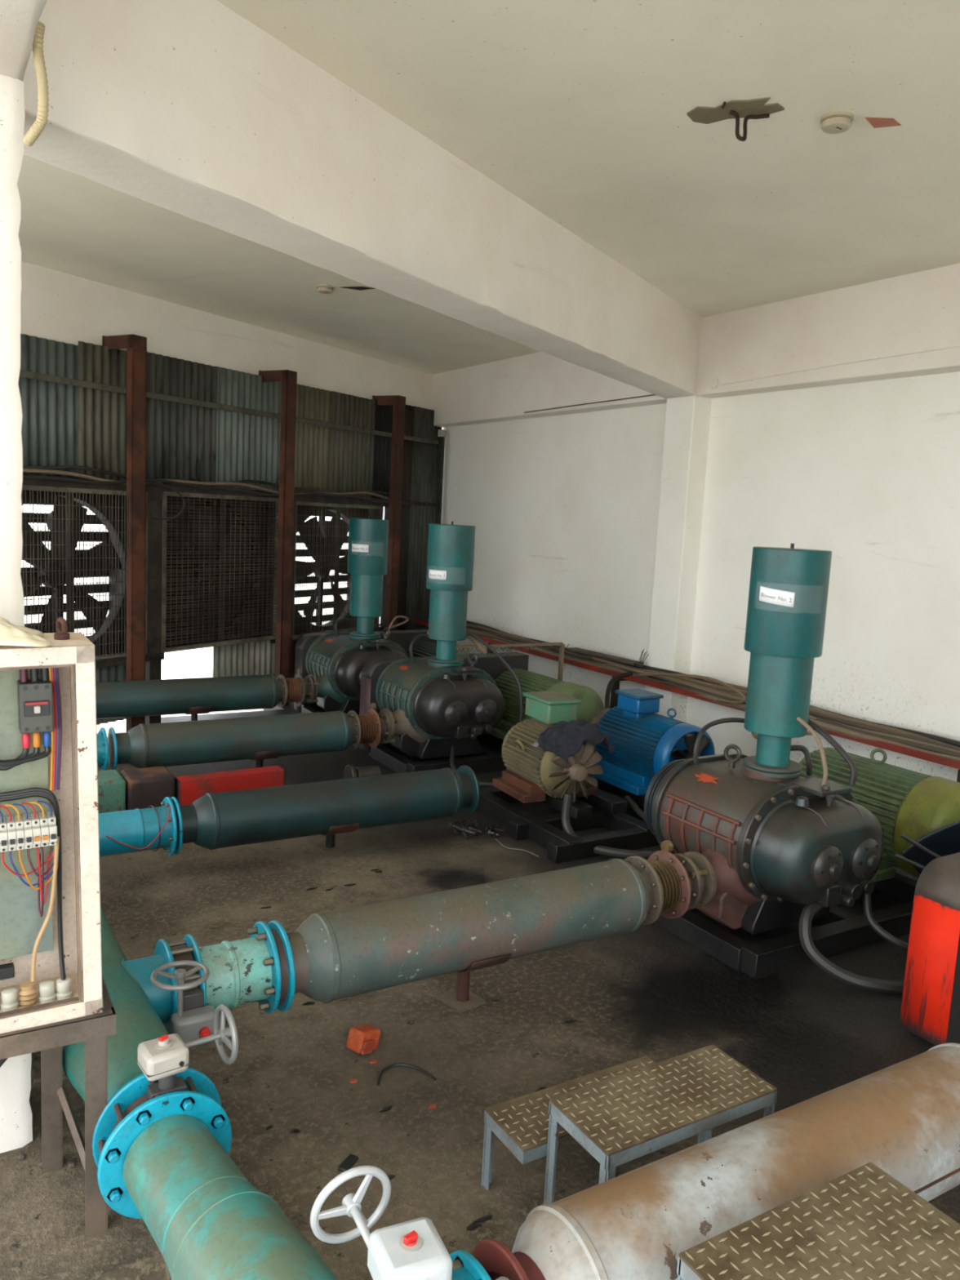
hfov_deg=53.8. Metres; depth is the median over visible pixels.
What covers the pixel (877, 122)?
paint mark
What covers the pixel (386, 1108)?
flake
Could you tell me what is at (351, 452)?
sheet
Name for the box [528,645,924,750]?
power cable
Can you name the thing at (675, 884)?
expansion joint
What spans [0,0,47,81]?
trim
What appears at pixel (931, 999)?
guard
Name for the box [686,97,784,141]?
hook
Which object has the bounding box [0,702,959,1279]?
floor
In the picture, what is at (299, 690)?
expansion joint
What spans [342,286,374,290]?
paint mark
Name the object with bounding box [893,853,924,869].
loose cable
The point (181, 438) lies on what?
sheet
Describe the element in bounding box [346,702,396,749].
expansion joint
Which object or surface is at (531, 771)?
motor
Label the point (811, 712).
power cable
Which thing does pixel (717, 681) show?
cable loop
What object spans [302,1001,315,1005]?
flake
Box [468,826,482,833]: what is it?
bolt
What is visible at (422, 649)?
motor
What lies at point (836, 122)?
smoke detector
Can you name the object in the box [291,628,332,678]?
sheet
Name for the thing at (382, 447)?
sheet
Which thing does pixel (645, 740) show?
motor
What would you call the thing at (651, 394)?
wire
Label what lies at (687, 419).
pillar
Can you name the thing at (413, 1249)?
valve
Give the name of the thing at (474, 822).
bolt
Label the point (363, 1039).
block
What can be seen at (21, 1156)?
rubble
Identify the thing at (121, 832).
pipe
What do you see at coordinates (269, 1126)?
flake
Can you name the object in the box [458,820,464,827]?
bolt
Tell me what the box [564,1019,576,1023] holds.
flake
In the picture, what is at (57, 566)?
exhaust fan
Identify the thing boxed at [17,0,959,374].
ceiling
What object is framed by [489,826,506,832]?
bolt
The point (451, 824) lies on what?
bolt
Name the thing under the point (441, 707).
air blower
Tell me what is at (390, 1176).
flake
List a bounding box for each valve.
[97,1004,238,1152]
[150,934,215,1048]
[310,1165,509,1279]
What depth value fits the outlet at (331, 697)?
8.20 m
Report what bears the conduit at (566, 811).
on the floor
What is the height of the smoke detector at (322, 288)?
0.048 m
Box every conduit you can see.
[22,21,48,146]
[561,793,657,860]
[624,795,645,821]
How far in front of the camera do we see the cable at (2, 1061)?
2.56 m
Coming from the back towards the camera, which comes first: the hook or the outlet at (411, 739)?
the outlet at (411, 739)
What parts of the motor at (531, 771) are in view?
rating plate, box lid, blade, blade, blade, blade, blade, blade, blade, blade, blade, blade, blade, blade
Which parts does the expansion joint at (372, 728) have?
tie rod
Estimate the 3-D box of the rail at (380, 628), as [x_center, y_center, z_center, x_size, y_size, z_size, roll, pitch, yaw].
[-1.551,-0.066,10.031,0.060,0.040,1.850,7,9,30]
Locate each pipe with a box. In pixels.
[62,906,221,1167]
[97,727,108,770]
[98,796,177,856]
[200,921,281,1013]
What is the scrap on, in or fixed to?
on the floor
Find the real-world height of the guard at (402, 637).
0.722 m
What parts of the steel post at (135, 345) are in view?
bracket arm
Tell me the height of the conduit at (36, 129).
0.268 m
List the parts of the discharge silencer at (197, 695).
support post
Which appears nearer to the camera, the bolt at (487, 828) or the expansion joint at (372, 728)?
the bolt at (487, 828)
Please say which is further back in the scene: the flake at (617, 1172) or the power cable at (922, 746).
the power cable at (922, 746)
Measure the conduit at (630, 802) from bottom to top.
0.128 m
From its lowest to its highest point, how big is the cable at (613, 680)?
0.498 m
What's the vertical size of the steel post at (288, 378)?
3.135 m
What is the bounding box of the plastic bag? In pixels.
[0,617,53,646]
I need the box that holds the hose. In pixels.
[377,1062,436,1085]
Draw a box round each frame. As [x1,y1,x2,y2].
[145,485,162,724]
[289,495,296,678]
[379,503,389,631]
[476,777,659,863]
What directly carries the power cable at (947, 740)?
on the cable tray
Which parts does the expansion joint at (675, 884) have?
tie rod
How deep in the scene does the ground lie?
12.55 m
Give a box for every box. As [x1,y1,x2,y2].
[120,766,174,810]
[174,765,284,805]
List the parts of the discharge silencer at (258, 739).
support post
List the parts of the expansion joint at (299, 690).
tie rod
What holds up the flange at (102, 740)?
attached to the pipe at (144, 1011)
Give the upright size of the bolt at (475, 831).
0.040 m
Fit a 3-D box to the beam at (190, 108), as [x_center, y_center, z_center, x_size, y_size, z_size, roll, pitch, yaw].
[-0.253,-1.949,4.499,0.332,0.598,7.560,7,9,30]
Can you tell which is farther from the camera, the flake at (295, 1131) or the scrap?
the flake at (295, 1131)
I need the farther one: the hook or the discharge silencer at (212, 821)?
the discharge silencer at (212, 821)
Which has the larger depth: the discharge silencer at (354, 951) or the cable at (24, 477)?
the cable at (24, 477)
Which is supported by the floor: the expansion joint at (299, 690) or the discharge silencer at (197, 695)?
the discharge silencer at (197, 695)
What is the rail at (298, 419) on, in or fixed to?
attached to the sheet at (351, 452)
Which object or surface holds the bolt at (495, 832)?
on the floor
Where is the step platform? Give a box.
[676,1161,959,1279]
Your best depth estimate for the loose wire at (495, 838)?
5.46 m
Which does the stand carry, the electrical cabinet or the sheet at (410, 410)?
the electrical cabinet
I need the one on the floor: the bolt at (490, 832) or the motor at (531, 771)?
the bolt at (490, 832)
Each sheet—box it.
[17,333,78,477]
[78,341,126,480]
[95,664,126,724]
[146,351,217,497]
[213,640,275,677]
[216,366,281,502]
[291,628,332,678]
[293,383,331,491]
[328,391,374,497]
[371,398,393,498]
[396,404,414,630]
[405,405,441,630]
[901,819,959,874]
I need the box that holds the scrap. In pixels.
[337,1153,358,1172]
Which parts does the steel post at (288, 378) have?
bracket arm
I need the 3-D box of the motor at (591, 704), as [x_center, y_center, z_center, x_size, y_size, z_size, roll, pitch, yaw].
[0.470,0.527,7.542,0.626,0.515,1.143,-2,9,-31]
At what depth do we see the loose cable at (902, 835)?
4.21 m
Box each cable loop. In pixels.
[146,480,185,519]
[638,672,746,704]
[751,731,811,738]
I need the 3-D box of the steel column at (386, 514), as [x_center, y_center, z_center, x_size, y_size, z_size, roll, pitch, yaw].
[-1.054,-0.555,10.719,0.070,2.000,0.120,7,9,30]
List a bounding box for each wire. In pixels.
[495,838,538,857]
[524,394,654,413]
[716,346,959,386]
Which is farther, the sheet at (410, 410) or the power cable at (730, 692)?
the sheet at (410, 410)
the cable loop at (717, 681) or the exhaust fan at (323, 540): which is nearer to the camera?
the cable loop at (717, 681)
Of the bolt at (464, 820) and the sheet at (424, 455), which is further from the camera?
the sheet at (424, 455)
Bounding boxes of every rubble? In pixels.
[17,1152,26,1160]
[38,1160,41,1168]
[67,1160,75,1168]
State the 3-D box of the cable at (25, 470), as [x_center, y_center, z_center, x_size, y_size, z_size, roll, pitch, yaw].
[-2.340,-1.354,8.266,0.026,0.093,5.152,7,9,30]
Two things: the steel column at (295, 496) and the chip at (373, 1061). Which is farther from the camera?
the steel column at (295, 496)
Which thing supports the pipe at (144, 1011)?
on the floor
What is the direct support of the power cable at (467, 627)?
on the cable tray
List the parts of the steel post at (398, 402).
bracket arm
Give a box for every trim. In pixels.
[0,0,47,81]
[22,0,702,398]
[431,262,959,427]
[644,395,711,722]
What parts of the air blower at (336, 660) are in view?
frame, plate, casing, plate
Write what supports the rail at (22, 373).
attached to the sheet at (248, 445)
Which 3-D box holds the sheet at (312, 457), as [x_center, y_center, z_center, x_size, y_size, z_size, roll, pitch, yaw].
[-1.727,-1.944,9.461,0.024,1.150,0.761,7,9,30]
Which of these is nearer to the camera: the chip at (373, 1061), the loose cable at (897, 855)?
the chip at (373, 1061)
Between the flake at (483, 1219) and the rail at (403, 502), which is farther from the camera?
the rail at (403, 502)
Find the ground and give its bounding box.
[21,525,380,737]
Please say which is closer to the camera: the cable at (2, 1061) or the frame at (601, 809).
the cable at (2, 1061)
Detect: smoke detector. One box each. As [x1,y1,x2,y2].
[316,284,333,293]
[820,111,853,133]
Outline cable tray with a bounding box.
[414,618,959,782]
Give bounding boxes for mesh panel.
[161,491,279,653]
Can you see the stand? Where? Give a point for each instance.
(95, 1029)
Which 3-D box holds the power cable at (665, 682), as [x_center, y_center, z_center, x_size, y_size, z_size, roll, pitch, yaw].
[1.480,0.344,7.795,0.130,0.073,7.584,-2,9,-31]
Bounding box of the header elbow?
[97,1090,337,1279]
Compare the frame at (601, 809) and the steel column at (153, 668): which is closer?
the frame at (601, 809)
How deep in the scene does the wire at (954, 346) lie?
6.31 m
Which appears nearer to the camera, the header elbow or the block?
the header elbow
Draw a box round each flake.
[266,1124,273,1129]
[290,1128,299,1133]
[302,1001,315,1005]
[378,1174,395,1182]
[379,1105,392,1112]
[466,1222,482,1231]
[472,1214,492,1222]
[534,1087,547,1092]
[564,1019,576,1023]
[614,1169,620,1177]
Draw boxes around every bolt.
[448,822,462,831]
[450,826,457,834]
[453,817,466,824]
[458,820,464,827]
[461,831,467,837]
[462,826,475,835]
[465,821,470,826]
[466,830,478,839]
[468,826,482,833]
[472,819,477,826]
[485,826,493,836]
[487,829,498,836]
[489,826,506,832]
[492,830,499,836]
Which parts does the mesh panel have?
blade, blade, blade, fan motor, blade, blade, blade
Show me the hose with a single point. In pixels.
(429, 1075)
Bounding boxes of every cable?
[0,1057,8,1066]
[22,466,387,495]
[22,468,388,499]
[22,475,389,503]
[427,618,959,757]
[466,620,959,746]
[466,623,957,746]
[466,626,841,715]
[466,627,959,751]
[466,628,857,728]
[493,638,959,761]
[516,641,959,752]
[524,646,746,704]
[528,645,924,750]
[556,653,704,691]
[604,671,632,708]
[625,670,722,691]
[703,679,851,718]
[721,689,841,719]
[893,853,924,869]
[900,833,941,857]
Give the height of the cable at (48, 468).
0.090 m
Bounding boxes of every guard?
[293,629,436,712]
[358,651,528,752]
[456,642,568,680]
[899,852,959,1045]
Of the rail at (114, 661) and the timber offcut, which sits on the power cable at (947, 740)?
the timber offcut
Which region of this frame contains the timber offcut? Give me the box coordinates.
[566,647,639,665]
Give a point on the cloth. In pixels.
(564, 740)
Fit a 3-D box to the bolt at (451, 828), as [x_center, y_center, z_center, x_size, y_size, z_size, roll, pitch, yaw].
[-0.149,1.144,5.685,0.032,0.028,0.095,1,8,-16]
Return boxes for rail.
[19,369,280,418]
[22,473,389,506]
[95,652,164,668]
[270,626,382,644]
[296,417,439,444]
[401,500,435,506]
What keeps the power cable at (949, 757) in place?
on the cable tray
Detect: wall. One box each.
[20,261,432,408]
[440,371,959,781]
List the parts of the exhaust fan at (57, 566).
blade, blade, blade, fan motor, blade, blade, blade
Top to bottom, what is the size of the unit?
0.345 m
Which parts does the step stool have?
leg, frame, leg, tread plate, leg, frame, tread plate, leg, leg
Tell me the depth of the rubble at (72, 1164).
2.70 m
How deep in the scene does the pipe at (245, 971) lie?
3.09 m
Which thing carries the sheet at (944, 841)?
on the motor at (915, 805)
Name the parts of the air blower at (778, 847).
plate, casing, frame, plate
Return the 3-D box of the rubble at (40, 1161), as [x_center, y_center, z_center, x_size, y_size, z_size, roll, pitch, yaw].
[-1.246,1.491,2.700,0.027,0.020,0.026,-2,9,-31]
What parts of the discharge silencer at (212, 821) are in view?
foot plate, support post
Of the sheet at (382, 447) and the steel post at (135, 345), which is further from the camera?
the sheet at (382, 447)
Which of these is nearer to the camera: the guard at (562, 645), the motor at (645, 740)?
the motor at (645, 740)
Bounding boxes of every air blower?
[300,515,408,715]
[367,521,523,786]
[644,543,917,993]
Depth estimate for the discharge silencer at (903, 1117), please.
2.17 m
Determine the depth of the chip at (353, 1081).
3.17 m
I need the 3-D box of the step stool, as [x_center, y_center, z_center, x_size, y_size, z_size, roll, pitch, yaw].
[0.415,1.405,2.677,0.675,0.362,0.450,-2,9,-31]
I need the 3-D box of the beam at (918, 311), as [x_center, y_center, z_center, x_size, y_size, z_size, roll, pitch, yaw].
[2.457,-2.081,6.526,0.240,0.610,12.300,-2,9,-31]
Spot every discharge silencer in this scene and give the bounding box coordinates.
[95,674,279,720]
[107,710,351,769]
[170,764,479,854]
[294,858,648,1013]
[471,1042,959,1279]
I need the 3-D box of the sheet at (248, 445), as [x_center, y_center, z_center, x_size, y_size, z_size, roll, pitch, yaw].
[-2.123,-1.873,8.763,0.024,1.150,0.850,7,9,30]
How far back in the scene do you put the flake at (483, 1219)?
2.58 m
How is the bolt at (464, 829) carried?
on the bolt at (462, 833)
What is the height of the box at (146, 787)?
0.300 m
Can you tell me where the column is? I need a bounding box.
[0,74,32,1153]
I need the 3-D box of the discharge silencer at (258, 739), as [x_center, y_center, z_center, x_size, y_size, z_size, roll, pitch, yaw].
[-1.647,0.756,6.386,1.590,0.471,0.292,-2,9,-31]
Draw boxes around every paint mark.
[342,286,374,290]
[865,117,901,128]
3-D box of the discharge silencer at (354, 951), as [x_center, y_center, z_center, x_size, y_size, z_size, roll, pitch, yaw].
[-0.002,1.189,3.664,1.480,0.490,0.304,-2,9,-31]
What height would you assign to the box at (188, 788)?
0.193 m
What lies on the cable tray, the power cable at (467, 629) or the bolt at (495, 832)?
the power cable at (467, 629)
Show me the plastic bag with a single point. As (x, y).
(11, 634)
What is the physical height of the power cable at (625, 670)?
0.095 m
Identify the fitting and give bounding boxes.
[343,764,381,778]
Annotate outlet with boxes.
[307,674,347,711]
[380,708,428,757]
[683,848,762,929]
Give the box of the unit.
[97,769,125,813]
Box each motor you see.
[406,640,471,657]
[487,668,604,742]
[492,690,604,803]
[588,688,715,795]
[799,746,959,882]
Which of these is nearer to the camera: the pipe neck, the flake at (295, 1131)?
the flake at (295, 1131)
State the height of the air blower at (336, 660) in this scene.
1.845 m
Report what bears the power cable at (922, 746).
on the cable tray
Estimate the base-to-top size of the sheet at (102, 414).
1.120 m
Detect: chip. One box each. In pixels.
[350,1078,357,1083]
[368,1059,376,1063]
[428,1104,435,1109]
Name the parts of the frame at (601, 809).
slide rail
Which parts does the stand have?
leg, frame, leg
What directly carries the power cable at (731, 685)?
on the power cable at (467, 629)
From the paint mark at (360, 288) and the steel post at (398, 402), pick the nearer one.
the paint mark at (360, 288)
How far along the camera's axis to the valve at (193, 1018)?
2.89 m
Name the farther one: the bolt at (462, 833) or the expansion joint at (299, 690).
the expansion joint at (299, 690)
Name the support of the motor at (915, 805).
on the air blower at (778, 847)
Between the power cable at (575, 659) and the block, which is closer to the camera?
the block
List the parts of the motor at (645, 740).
box lid, blade, blade, blade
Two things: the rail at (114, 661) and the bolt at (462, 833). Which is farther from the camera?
the rail at (114, 661)
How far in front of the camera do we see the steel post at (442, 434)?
11.25 m
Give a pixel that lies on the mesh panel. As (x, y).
(220, 555)
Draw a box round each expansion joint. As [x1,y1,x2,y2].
[276,668,319,707]
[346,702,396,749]
[624,840,707,925]
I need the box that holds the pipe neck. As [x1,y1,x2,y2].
[267,920,308,1012]
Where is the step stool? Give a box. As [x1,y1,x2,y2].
[481,1044,777,1204]
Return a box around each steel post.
[102,333,146,732]
[258,369,297,705]
[372,395,405,631]
[435,429,446,524]
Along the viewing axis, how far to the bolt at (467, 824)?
5.78 m
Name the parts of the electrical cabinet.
mounting plate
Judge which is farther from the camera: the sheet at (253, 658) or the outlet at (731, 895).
the sheet at (253, 658)
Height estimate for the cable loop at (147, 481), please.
0.318 m
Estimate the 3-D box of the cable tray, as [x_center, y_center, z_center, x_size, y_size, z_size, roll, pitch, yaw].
[1.417,0.616,8.046,0.308,0.628,8.600,-2,9,-31]
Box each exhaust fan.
[20,484,147,659]
[293,501,383,639]
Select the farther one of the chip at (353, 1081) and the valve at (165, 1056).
the chip at (353, 1081)
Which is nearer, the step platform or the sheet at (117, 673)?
the step platform
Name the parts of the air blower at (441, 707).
plate, casing, frame, plate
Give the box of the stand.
[0,975,115,1236]
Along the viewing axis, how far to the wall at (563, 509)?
7.37 m
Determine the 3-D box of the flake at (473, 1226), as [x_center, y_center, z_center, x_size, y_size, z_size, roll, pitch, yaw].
[-0.018,1.580,2.552,0.044,0.004,0.020,-3,9,-38]
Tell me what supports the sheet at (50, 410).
attached to the wall at (55, 305)
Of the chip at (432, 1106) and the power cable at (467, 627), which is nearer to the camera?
the chip at (432, 1106)
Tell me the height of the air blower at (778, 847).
1.843 m
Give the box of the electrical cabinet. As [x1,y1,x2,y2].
[0,617,102,1033]
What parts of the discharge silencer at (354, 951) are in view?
foot plate, support post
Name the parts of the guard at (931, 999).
panel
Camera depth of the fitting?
6.52 m
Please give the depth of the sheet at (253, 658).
9.06 m
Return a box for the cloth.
[537,719,615,763]
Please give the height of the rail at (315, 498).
0.090 m
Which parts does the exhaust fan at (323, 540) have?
blade, blade, blade, fan motor, blade, blade, blade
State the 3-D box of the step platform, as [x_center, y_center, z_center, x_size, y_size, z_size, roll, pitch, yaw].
[0.729,1.460,1.843,0.580,0.502,0.420,-2,9,-31]
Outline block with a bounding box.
[346,1023,381,1054]
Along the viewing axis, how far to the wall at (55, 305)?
8.14 m
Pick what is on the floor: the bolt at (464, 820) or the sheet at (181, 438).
the bolt at (464, 820)

